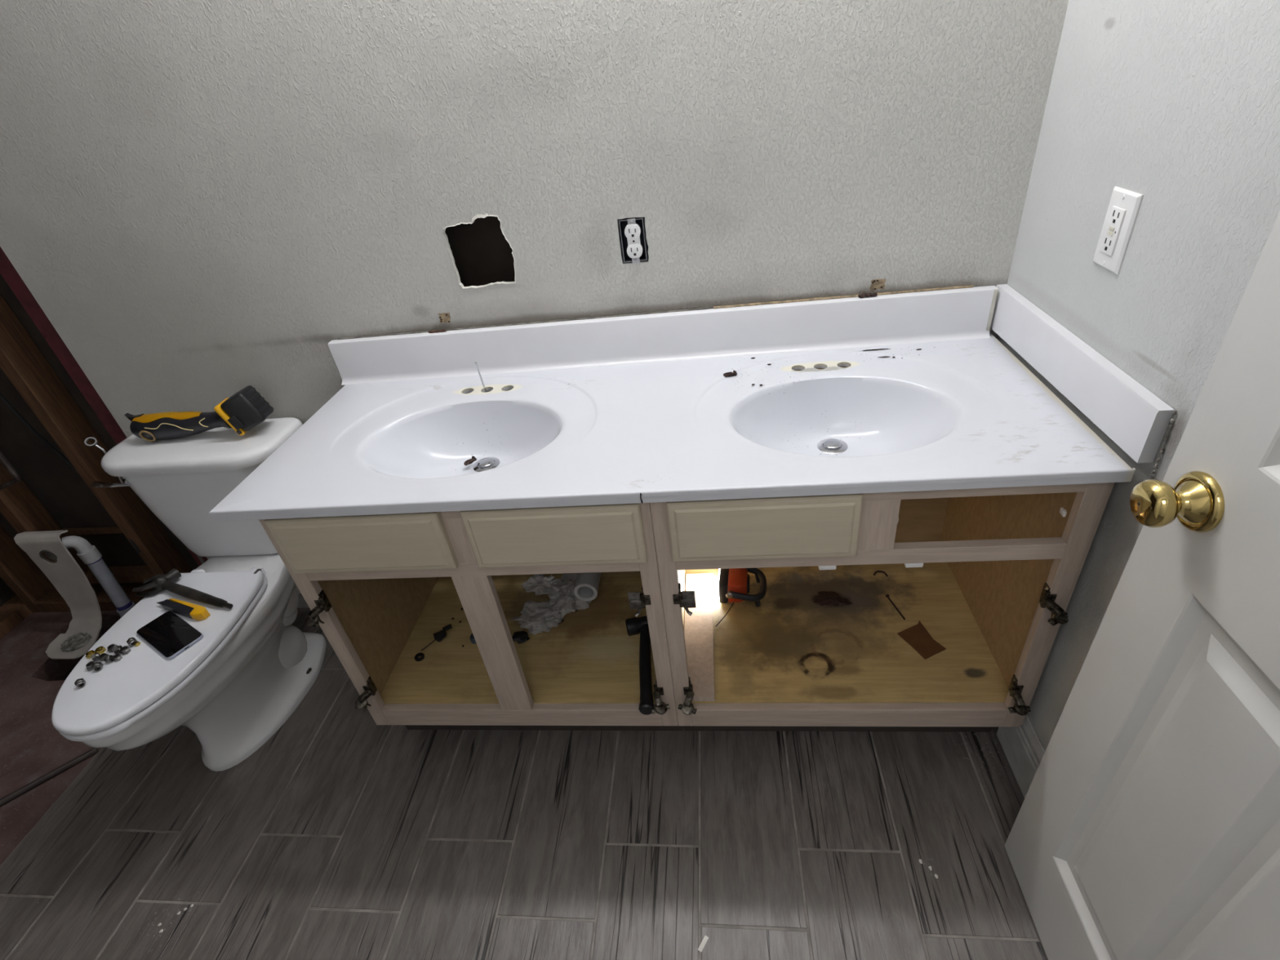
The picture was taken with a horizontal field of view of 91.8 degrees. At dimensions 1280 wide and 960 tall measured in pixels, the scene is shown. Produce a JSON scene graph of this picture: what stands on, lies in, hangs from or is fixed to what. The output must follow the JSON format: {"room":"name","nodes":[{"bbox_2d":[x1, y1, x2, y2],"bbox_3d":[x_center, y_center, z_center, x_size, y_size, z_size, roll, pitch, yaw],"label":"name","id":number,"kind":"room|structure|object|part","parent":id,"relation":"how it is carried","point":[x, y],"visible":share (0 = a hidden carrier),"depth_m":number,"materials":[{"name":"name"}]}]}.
{"room":"damaged room","nodes":[
{"label":"damaged room","id":0,"kind":"room"},
{"bbox_2d":[62,665,75,679],"bbox_3d":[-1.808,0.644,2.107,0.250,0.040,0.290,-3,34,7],"label":"floor","id":1,"kind":"structure","parent":0,"point":[67,675],"depth_m":2.08,"materials":[{"name":"brown wood"}]},
{"bbox_2d":[62,535,135,617],"bbox_3d":[-1.744,0.363,2.049,0.062,0.444,0.081,-26,38,-25],"label":"pipe","id":2,"kind":"object","parent":1,"relation":"on","point":[88,553],"visible":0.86,"depth_m":2.00,"materials":[{"name":"white plastic"}]},
{"bbox_2d":[13,529,102,659],"bbox_3d":[-1.838,0.357,1.938,0.172,0.347,0.222,-3,34,7],"label":"tub remnant","id":3,"kind":"object","parent":2,"relation":"attached to","point":[65,575],"visible":1,"depth_m":1.97,"materials":[{"name":"white plastic"}]},
{"bbox_2d":[0,216,622,639],"bbox_3d":[-0.891,-0.197,0.773,3.217,2.446,1.635,-3,34,7],"label":"wall","id":4,"kind":"structure","parent":0,"point":[40,377],"depth_m":1.91,"materials":[{"name":"brown wood"}]},
{"bbox_2d":[0,451,21,489],"bbox_3d":[-1.972,-0.075,1.817,0.229,0.285,0.016,-2,34,9],"label":"supply pipe","id":5,"kind":"object","parent":4,"relation":"attached to","point":[3,460],"visible":1,"depth_m":1.84,"materials":[{"name":"grey metal"}]},
{"bbox_3d":[-2.292,0.871,1.633,0.089,0.044,1.620,-3,34,7],"label":"sole plate","id":6,"kind":"part","parent":4,"relation":"part of","materials":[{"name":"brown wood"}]},
{"bbox_2d":[0,393,141,553],"bbox_3d":[-1.696,-0.015,1.866,0.121,0.582,0.031,5,36,18],"label":"cable","id":7,"kind":"object","parent":4,"relation":"hanging from","point":[2,397],"visible":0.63,"depth_m":1.79,"materials":[{"name":"rubber"}]},
{"bbox_3d":[-0.646,0.361,2.058,3.112,0.044,0.087,-3,34,7],"label":"sole plate","id":8,"kind":"part","parent":4,"relation":"part of","materials":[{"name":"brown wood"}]},
{"bbox_2d":[0,607,1048,959],"bbox_3d":[-0.789,1.159,1.042,3.212,0.120,2.720,-3,34,7],"label":"floor","id":9,"kind":"structure","parent":0,"point":[344,835],"depth_m":1.37,"materials":[{"name":"grey tile"}]},
{"bbox_2d":[0,747,98,806],"bbox_3d":[-1.620,0.815,1.603,0.364,0.016,0.017,-30,40,-30],"label":"metal rod","id":10,"kind":"object","parent":9,"relation":"on","point":[91,752],"visible":0.86,"depth_m":1.64,"materials":[{"name":"grey metal"}]},
{"bbox_2d":[51,417,326,771],"bbox_3d":[-1.117,0.344,1.563,0.490,0.716,0.735,-3,34,7],"label":"toilet","id":11,"kind":"object","parent":9,"relation":"on","point":[251,668],"visible":0.92,"depth_m":1.54,"materials":[{"name":"ceramic"}]},
{"bbox_2d":[74,678,85,687],"bbox_3d":[-1.184,0.430,1.312,0.012,0.018,0.015,24,45,38],"label":"nut","id":12,"kind":"object","parent":11,"relation":"on","point":[80,680],"visible":1,"depth_m":1.31,"materials":[{"name":"metal"}]},
{"bbox_2d":[85,661,94,671],"bbox_3d":[-1.198,0.406,1.355,0.016,0.012,0.019,14,39,29],"label":"nut","id":13,"kind":"object","parent":11,"relation":"on","point":[88,665],"visible":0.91,"depth_m":1.35,"materials":[{"name":"metal"}]},
{"bbox_2d":[85,649,95,658],"bbox_3d":[-1.229,0.390,1.388,0.017,0.009,0.020,-19,35,-16],"label":"nut","id":14,"kind":"object","parent":11,"relation":"on","point":[89,653],"visible":0.91,"depth_m":1.39,"materials":[{"name":"gold metal"}]},
{"bbox_2d":[90,652,100,662],"bbox_3d":[-1.204,0.391,1.373,0.013,0.018,0.015,-32,41,-32],"label":"nut","id":15,"kind":"object","parent":11,"relation":"on","point":[95,657],"visible":1,"depth_m":1.37,"materials":[{"name":"metal"}]},
{"bbox_2d":[91,662,102,671],"bbox_3d":[-1.178,0.406,1.347,0.016,0.018,0.013,-26,38,-25],"label":"nut","id":16,"kind":"object","parent":11,"relation":"on","point":[95,664],"visible":1,"depth_m":1.34,"materials":[{"name":"metal"}]},
{"bbox_2d":[94,646,106,653],"bbox_3d":[-1.215,0.383,1.395,0.017,0.009,0.020,-3,34,7],"label":"nut","id":17,"kind":"object","parent":11,"relation":"on","point":[100,650],"visible":0.98,"depth_m":1.39,"materials":[{"name":"gold metal"}]},
{"bbox_2d":[84,436,124,483],"bbox_3d":[-1.400,-0.049,1.627,0.036,0.141,0.025,-3,34,7],"label":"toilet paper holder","id":18,"kind":"object","parent":11,"relation":"attached to","point":[90,437],"visible":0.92,"depth_m":1.60,"materials":[{"name":"silver metal"}]},
{"bbox_2d":[98,653,109,661],"bbox_3d":[-1.190,0.392,1.375,0.016,0.010,0.018,22,44,36],"label":"nut","id":19,"kind":"object","parent":11,"relation":"on","point":[101,657],"visible":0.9,"depth_m":1.37,"materials":[{"name":"metal"}]},
{"bbox_2d":[103,654,113,662],"bbox_3d":[-1.167,0.393,1.365,0.013,0.016,0.014,-6,34,2],"label":"nut","id":20,"kind":"object","parent":11,"relation":"on","point":[107,659],"visible":1,"depth_m":1.36,"materials":[{"name":"metal"}]},
{"bbox_3d":[-1.329,0.012,1.563,0.104,0.026,0.030,-8,34,0],"label":"flush lever","id":21,"kind":"part","parent":11,"relation":"part of","materials":[{"name":"silver metal"}]},
{"bbox_2d":[106,644,117,652],"bbox_3d":[-1.188,0.378,1.395,0.019,0.011,0.016,-3,34,7],"label":"nut","id":22,"kind":"object","parent":11,"relation":"on","point":[109,647],"visible":0.77,"depth_m":1.39,"materials":[{"name":"metal"}]},
{"bbox_2d":[112,644,122,654],"bbox_3d":[-1.164,0.378,1.383,0.012,0.019,0.017,-24,37,-22],"label":"nut","id":23,"kind":"object","parent":11,"relation":"on","point":[116,650],"visible":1,"depth_m":1.38,"materials":[{"name":"metal"}]},
{"bbox_2d":[112,653,122,662],"bbox_3d":[-1.153,0.392,1.368,0.016,0.010,0.014,15,40,30],"label":"nut","id":24,"kind":"object","parent":11,"relation":"on","point":[117,657],"visible":1,"depth_m":1.36,"materials":[{"name":"metal"}]},
{"bbox_2d":[120,645,130,655],"bbox_3d":[-1.149,0.380,1.383,0.018,0.012,0.016,-18,35,-15],"label":"nut","id":25,"kind":"object","parent":11,"relation":"on","point":[125,650],"visible":1,"depth_m":1.38,"materials":[{"name":"metal"}]},
{"bbox_2d":[126,637,137,645],"bbox_3d":[-1.146,0.365,1.400,0.013,0.018,0.015,14,40,29],"label":"nut","id":26,"kind":"object","parent":11,"relation":"on","point":[130,640],"visible":1,"depth_m":1.40,"materials":[{"name":"metal"}]},
{"bbox_2d":[133,640,140,646],"bbox_3d":[-1.136,0.370,1.401,0.010,0.007,0.011,-16,35,-12],"label":"nut","id":27,"kind":"object","parent":11,"relation":"on","point":[138,643],"visible":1,"depth_m":1.40,"materials":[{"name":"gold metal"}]},
{"bbox_3d":[-1.103,0.371,1.415,0.308,0.018,0.463,-3,34,7],"label":"lid","id":28,"kind":"part","parent":11,"relation":"part of","materials":[{"name":"white plastic"}]},
{"bbox_3d":[-1.100,0.387,1.426,0.308,0.016,0.463,-3,34,7],"label":"seat","id":29,"kind":"part","parent":11,"relation":"part of","materials":[{"name":"white plastic"}]},
{"bbox_2d":[136,610,203,659],"bbox_3d":[-1.072,0.351,1.413,0.170,0.009,0.078,15,40,30],"label":"smartphone","id":30,"kind":"object","parent":11,"relation":"on","point":[169,634],"visible":1,"depth_m":1.41,"materials":[{"name":"glass"}]},
{"bbox_2d":[132,568,233,608],"bbox_3d":[-1.110,0.271,1.513,0.312,0.038,0.086,8,37,22],"label":"hammer","id":31,"kind":"object","parent":11,"relation":"on","point":[160,582],"visible":1,"depth_m":1.52,"materials":[{"name":"metal"}]},
{"bbox_3d":[-1.077,0.279,1.505,0.244,0.022,0.026,8,37,22],"label":"handle","id":32,"kind":"part","parent":31,"relation":"part of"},
{"bbox_2d":[156,598,210,620],"bbox_3d":[-1.092,0.304,1.476,0.172,0.021,0.028,7,37,21],"label":"utility knife","id":33,"kind":"object","parent":11,"relation":"on","point":[194,611],"visible":1,"depth_m":1.46,"materials":[{"name":"yellow plastic"}]},
{"bbox_2d":[124,385,273,441],"bbox_3d":[-1.119,-0.167,1.570,0.380,0.113,0.098,-3,34,7],"label":"cordless multitool","id":34,"kind":"object","parent":11,"relation":"on","point":[246,408],"visible":1,"depth_m":1.55,"materials":[{"name":"yellow plastic"},{"name":"black plastic"},{"name":"black rubber"}]},
{"bbox_3d":[-1.114,0.050,1.682,0.436,0.290,0.183,-3,34,7],"label":"tank","id":35,"kind":"part","parent":11,"relation":"part of","materials":[{"name":"white ceramic"}]},
{"bbox_3d":[-1.132,-0.086,1.591,0.486,0.037,0.206,-3,34,7],"label":"tank lid","id":36,"kind":"part","parent":11,"relation":"part of","materials":[{"name":"white ceramic"}]},
{"bbox_2d":[259,389,683,730],"bbox_3d":[-0.285,0.227,1.507,0.730,0.784,0.572,-3,34,7],"label":"vanity cabinet","id":37,"kind":"object","parent":9,"relation":"on","point":[379,588],"depth_m":1.39,"materials":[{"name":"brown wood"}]},
{"bbox_2d":[305,603,325,627],"bbox_3d":[-0.660,0.280,1.260,0.043,0.045,0.043,-3,34,7],"label":"hinge","id":38,"kind":"object","parent":37,"relation":"on","point":[317,615],"depth_m":1.25,"materials":[{"name":"metal"}]},
{"bbox_3d":[-0.515,0.119,1.149,0.331,0.130,0.020,-3,34,7],"label":"drawer","id":39,"kind":"part","parent":37,"relation":"part of","materials":[{"name":"brown wood"}]},
{"bbox_2d":[354,688,373,711],"bbox_3d":[-0.629,0.505,1.411,0.043,0.045,0.043,-3,34,7],"label":"hinge","id":40,"kind":"object","parent":37,"relation":"on","point":[366,697],"depth_m":1.40,"materials":[{"name":"metal"}]},
{"bbox_3d":[-0.637,0.226,1.579,0.012,0.784,0.508,-3,34,7],"label":"panel","id":41,"kind":"part","parent":37,"relation":"part of","materials":[{"name":"brown wood"}]},
{"bbox_2d":[414,652,424,661],"bbox_3d":[-0.562,0.451,1.579,0.025,0.007,0.025,-3,34,7],"label":"ring","id":42,"kind":"object","parent":37,"relation":"on","point":[421,655],"visible":1,"depth_m":1.57,"materials":[{"name":"black rubber"}]},
{"bbox_2d":[421,623,452,650],"bbox_3d":[-0.528,0.411,1.617,0.034,0.022,0.096,11,38,26],"label":"valve","id":43,"kind":"object","parent":37,"relation":"on","point":[438,636],"visible":1,"depth_m":1.62,"materials":[{"name":"black metal"}]},
{"bbox_3d":[-0.345,0.050,1.109,0.662,0.035,0.019,-3,34,7],"label":"rail","id":44,"kind":"part","parent":37,"relation":"part of","materials":[{"name":"brown wood"}]},
{"bbox_3d":[-0.329,0.166,1.187,0.662,0.034,0.019,-3,34,7],"label":"rail","id":45,"kind":"part","parent":37,"relation":"part of","materials":[{"name":"brown wood"}]},
{"bbox_3d":[-0.427,0.409,1.605,0.026,0.018,0.026,-3,34,7],"label":"blue cap","id":46,"kind":"part","parent":37,"relation":"part of","materials":[{"name":"blue plastic"}]},
{"bbox_2d":[511,631,529,644],"bbox_3d":[-0.304,0.403,1.588,0.046,0.022,0.036,-3,34,7],"label":"lump","id":47,"kind":"object","parent":37,"relation":"on","point":[520,637],"visible":0.98,"depth_m":1.58,"materials":[{"name":"black"}]},
{"bbox_3d":[-0.278,0.546,1.444,0.662,0.058,0.019,-3,34,7],"label":"rail","id":48,"kind":"part","parent":37,"relation":"part of","materials":[{"name":"brown wood"}]},
{"bbox_2d":[510,573,591,634],"bbox_3d":[-0.238,0.317,1.678,0.220,0.045,0.229,-3,34,7],"label":"plastic","id":49,"kind":"object","parent":37,"relation":"on","point":[536,617],"visible":0.87,"depth_m":1.66,"materials":[{"name":"white plastic"}]},
{"bbox_3d":[-0.151,0.101,1.102,0.317,0.130,0.020,-3,34,7],"label":"drawer","id":50,"kind":"part","parent":37,"relation":"part of","materials":[{"name":"brown wood"}]},
{"bbox_2d":[573,572,601,600],"bbox_3d":[-0.129,0.220,1.678,0.060,0.060,0.238,-3,34,7],"label":"drain pipe","id":51,"kind":"object","parent":37,"relation":"attached to","point":[587,584],"visible":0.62,"depth_m":1.59,"materials":[{"name":"white plastic"}]},
{"bbox_2d":[626,591,642,617],"bbox_3d":[-0.008,0.240,1.189,0.026,0.062,0.010,-3,34,7],"label":"hinge","id":52,"kind":"object","parent":37,"relation":"on","point":[635,598],"depth_m":1.18,"materials":[{"name":"metal"}]},
{"bbox_2d":[625,615,653,715],"bbox_3d":[0.005,0.424,1.473,0.102,0.044,0.280,-3,34,7],"label":"pipe","id":53,"kind":"object","parent":37,"relation":"on","point":[634,625],"visible":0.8,"depth_m":1.46,"materials":[{"name":"black plastic"}]},
{"bbox_3d":[0.015,0.435,1.460,0.035,0.037,0.251,-5,34,4],"label":"handle","id":54,"kind":"part","parent":53,"relation":"part of","materials":[{"name":"black rubber"}]},
{"bbox_2d":[650,690,670,714],"bbox_3d":[0.044,0.482,1.328,0.041,0.045,0.044,-3,34,7],"label":"hinge","id":55,"kind":"object","parent":37,"relation":"on","point":[662,698],"depth_m":1.32,"materials":[{"name":"metal"}]},
{"bbox_2d":[697,935,708,951],"bbox_3d":[0.120,0.875,1.170,0.008,0.001,0.028,18,41,33],"label":"white sliver","id":56,"kind":"object","parent":9,"relation":"on","point":[705,939],"visible":1,"depth_m":1.17,"materials":[{"name":"white plastic"}]},
{"bbox_2d":[649,366,1115,732],"bbox_3d":[0.439,0.193,1.413,0.730,0.784,0.574,-3,34,7],"label":"vanity cabinet","id":57,"kind":"object","parent":9,"relation":"on","point":[991,575],"visible":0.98,"depth_m":1.34,"materials":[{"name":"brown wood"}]},
{"bbox_2d":[208,284,1135,521],"bbox_3d":[0.000,-0.126,1.252,1.534,0.242,0.562,-3,34,7],"label":"countertop","id":58,"kind":"structure","parent":57,"relation":"on","point":[634,408],"depth_m":1.29,"materials":[{"name":"white stone"}]},
{"bbox_2d":[427,329,446,333],"bbox_3d":[-0.481,-0.353,1.470,0.047,0.007,0.007,-3,34,7],"label":"clump","id":59,"kind":"object","parent":58,"relation":"on","point":[437,331],"visible":1,"depth_m":1.47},
{"bbox_2d":[463,456,476,465],"bbox_3d":[-0.377,-0.042,1.374,0.018,0.012,0.030,24,45,38],"label":"flake","id":60,"kind":"object","parent":58,"relation":"on","point":[473,459],"visible":1,"depth_m":1.37,"materials":[{"name":"brown"}]},
{"bbox_2d":[474,362,486,392],"bbox_3d":[-0.356,-0.207,1.428,0.014,0.141,0.004,-23,37,-21],"label":"rod","id":61,"kind":"object","parent":58,"relation":"in","point":[476,364],"visible":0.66,"depth_m":1.41,"materials":[{"name":"silver metal"}]},
{"bbox_2d":[723,369,737,377],"bbox_3d":[0.195,-0.229,1.341,0.030,0.010,0.018,-16,35,-12],"label":"flake","id":62,"kind":"object","parent":58,"relation":"on","point":[734,373],"visible":1,"depth_m":1.34,"materials":[{"name":"brown"}]},
{"bbox_2d":[857,292,877,297],"bbox_3d":[0.493,-0.400,1.342,0.041,0.011,0.011,-3,34,7],"label":"clump","id":63,"kind":"object","parent":58,"relation":"on","point":[868,295],"visible":1,"depth_m":1.34,"materials":[{"name":"brown"}]},
{"bbox_2d":[862,348,889,357],"bbox_3d":[0.513,-0.275,1.347,0.064,0.006,0.037,-3,34,7],"label":"rust sliver","id":64,"kind":"object","parent":58,"relation":"on","point":[877,348],"visible":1,"depth_m":1.36,"materials":[{"name":"metal"}]},
{"bbox_3d":[0.086,0.192,1.486,0.012,0.784,0.508,-3,34,7],"label":"panel","id":65,"kind":"part","parent":57,"relation":"part of","materials":[{"name":"brown wood"}]},
{"bbox_2d":[677,690,697,715],"bbox_3d":[0.101,0.479,1.321,0.041,0.045,0.045,-3,34,7],"label":"hinge","id":66,"kind":"object","parent":57,"relation":"on","point":[685,698],"depth_m":1.31,"materials":[{"name":"metal"}]},
{"bbox_2d":[681,591,696,616],"bbox_3d":[0.093,0.235,1.176,0.026,0.062,0.010,-3,34,7],"label":"hinge","id":67,"kind":"object","parent":57,"relation":"on","point":[688,597],"depth_m":1.17,"materials":[{"name":"metal"}]},
{"bbox_2d":[684,573,715,701],"bbox_3d":[0.147,0.375,1.544,0.074,0.012,0.402,-3,34,7],"label":"wood board","id":68,"kind":"object","parent":57,"relation":"on","point":[698,627],"visible":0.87,"depth_m":1.52,"materials":[{"name":"brown wood"}]},
{"bbox_2d":[715,602,734,626],"bbox_3d":[0.217,0.342,1.573,0.006,0.016,0.084,21,43,35],"label":"wire","id":69,"kind":"object","parent":57,"relation":"on","point":[733,602],"visible":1,"depth_m":1.57,"materials":[{"name":"metal"}]},
{"bbox_2d":[717,568,766,607],"bbox_3d":[0.268,0.271,1.621,0.124,0.067,0.126,1,35,12],"label":"work light","id":70,"kind":"object","parent":57,"relation":"on","point":[733,584],"visible":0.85,"depth_m":1.59,"materials":[{"name":"orange plastic"}]},
{"bbox_3d":[0.209,0.084,1.056,0.318,0.130,0.020,-3,34,7],"label":"drawer","id":71,"kind":"part","parent":57,"relation":"part of","materials":[{"name":"brown wood"}]},
{"bbox_2d":[813,591,852,606],"bbox_3d":[0.491,0.304,1.584,0.098,0.017,0.052,-3,34,7],"label":"pile","id":72,"kind":"object","parent":57,"relation":"on","point":[828,598],"visible":1,"depth_m":1.58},
{"bbox_3d":[0.442,0.511,1.351,0.655,0.058,0.019,-3,34,7],"label":"rail","id":73,"kind":"part","parent":57,"relation":"part of","materials":[{"name":"brown wood"}]},
{"bbox_3d":[0.391,0.131,1.094,0.655,0.034,0.019,-3,34,7],"label":"rail","id":74,"kind":"part","parent":57,"relation":"part of","materials":[{"name":"brown wood"}]},
{"bbox_3d":[0.447,-0.042,1.595,0.697,0.601,0.006,-3,34,7],"label":"panel","id":75,"kind":"part","parent":57,"relation":"part of","materials":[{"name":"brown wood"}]},
{"bbox_2d":[873,570,888,576],"bbox_3d":[0.637,0.247,1.642,0.037,0.004,0.018,2,35,15],"label":"clip","id":76,"kind":"object","parent":57,"relation":"on","point":[882,571],"visible":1,"depth_m":1.64,"materials":[{"name":"black metal"}]},
{"bbox_2d":[885,594,905,619],"bbox_3d":[0.634,0.315,1.539,0.010,0.009,0.084,-10,34,-4],"label":"screw","id":77,"kind":"object","parent":57,"relation":"on","point":[887,596],"visible":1,"depth_m":1.54,"materials":[{"name":"metal"}]},
{"bbox_2d":[897,620,946,659],"bbox_3d":[0.661,0.373,1.451,0.071,0.004,0.092,-19,35,-16],"label":"scrap","id":78,"kind":"object","parent":57,"relation":"on","point":[917,637],"visible":1,"depth_m":1.45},
{"bbox_3d":[0.375,0.015,1.016,0.655,0.035,0.019,-3,34,7],"label":"rail","id":79,"kind":"part","parent":57,"relation":"part of","materials":[{"name":"brown wood"}]},
{"bbox_3d":[0.789,0.158,1.395,0.012,0.784,0.508,-3,34,7],"label":"panel","id":80,"kind":"part","parent":57,"relation":"part of","materials":[{"name":"brown wood"}]},
{"bbox_2d":[1008,689,1031,715],"bbox_3d":[0.754,0.448,1.236,0.041,0.045,0.045,-3,34,7],"label":"hinge","id":81,"kind":"object","parent":57,"relation":"on","point":[1019,699],"depth_m":1.23,"materials":[{"name":"metal"}]},
{"bbox_2d":[1042,597,1068,626],"bbox_3d":[0.736,0.238,1.096,0.040,0.045,0.043,-3,34,7],"label":"hinge","id":82,"kind":"object","parent":57,"relation":"on","point":[1054,609],"depth_m":1.09,"materials":[{"name":"metal"}]},
{"bbox_2d":[0,0,1068,608],"bbox_3d":[-0.369,-0.622,1.293,2.274,2.440,0.015,-3,34,7],"label":"wall","id":83,"kind":"structure","parent":0,"point":[199,198],"depth_m":1.26,"materials":[{"name":"paint"}]},
{"bbox_2d":[196,555,204,564],"bbox_3d":[-1.385,0.217,1.960,0.012,0.462,0.049,3,35,16],"label":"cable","id":84,"kind":"object","parent":83,"relation":"hanging from","point":[200,557],"visible":0.02,"depth_m":1.96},
{"bbox_2d":[617,217,648,263],"bbox_3d":[-0.013,-0.523,1.346,0.055,0.092,0.052,-3,34,7],"label":"duplex outlet","id":85,"kind":"object","parent":83,"relation":"attached to","point":[634,246],"visible":0.97,"depth_m":1.33,"materials":[{"name":"white plastic"}]},
{"bbox_2d":[624,222,643,257],"bbox_3d":[-0.013,-0.516,1.334,0.034,0.067,0.025,-3,34,7],"label":"receptacle","id":86,"kind":"object","parent":85,"relation":"attached to","point":[633,230],"depth_m":1.33,"materials":[{"name":"white plastic"}]},
{"bbox_2d":[328,285,997,385],"bbox_3d":[0.005,-0.324,1.430,1.519,0.104,0.035,-3,34,7],"label":"backsplash","id":87,"kind":"structure","parent":83,"relation":"attached to","point":[961,313],"depth_m":1.42,"materials":[{"name":"white stone"}]},
{"bbox_2d":[995,0,1279,751],"bbox_3d":[0.692,-0.243,0.520,0.013,2.440,1.520,-3,34,7],"label":"wall","id":88,"kind":"structure","parent":0,"point":[1175,104],"depth_m":0.89,"materials":[{"name":"paint"}]},
{"bbox_2d":[996,714,1044,798],"bbox_3d":[0.788,0.832,0.970,0.013,0.147,1.060,-3,34,7],"label":"baseboard","id":89,"kind":"structure","parent":88,"relation":"attached to","point":[1024,751],"depth_m":1.32,"materials":[{"name":"white paint"}]},
{"bbox_2d":[990,284,1177,479],"bbox_3d":[0.753,-0.202,1.112,0.021,0.122,0.583,-3,34,7],"label":"side splash","id":90,"kind":"object","parent":88,"relation":"attached to","point":[1132,416],"visible":0.93,"depth_m":1.02,"materials":[{"name":"white stone"}]},
{"bbox_2d":[1093,186,1143,275],"bbox_3d":[0.730,-0.384,0.954,0.010,0.114,0.071,-3,34,7],"label":"outlet","id":91,"kind":"object","parent":88,"relation":"attached to","point":[1124,205],"visible":1,"depth_m":0.94,"materials":[{"name":"white plastic"}]},
{"bbox_2d":[1099,205,1126,256],"bbox_3d":[0.728,-0.383,0.955,0.004,0.067,0.034,-3,34,7],"label":"receptacle","id":92,"kind":"object","parent":91,"relation":"attached to","point":[1114,228],"depth_m":0.95,"materials":[{"name":"white plastic"}]},
{"bbox_3d":[-0.908,0.291,0.048,3.113,2.440,0.110,-3,34,7],"label":"wall","id":93,"kind":"structure","parent":0,"visible":0},
{"bbox_2d":[1004,211,1279,959],"bbox_3d":[0.576,0.115,0.362,0.106,2.028,0.774,-3,34,7],"label":"door","id":94,"kind":"structure","parent":93,"relation":"in","point":[1146,826],"depth_m":0.72,"materials":[{"name":"white paint"}]},
{"bbox_3d":[0.582,0.026,0.696,0.040,0.054,0.054,-3,34,7],"label":"knob","id":95,"kind":"part","parent":94,"relation":"part of","materials":[{"name":"gold metal"}]}
]}

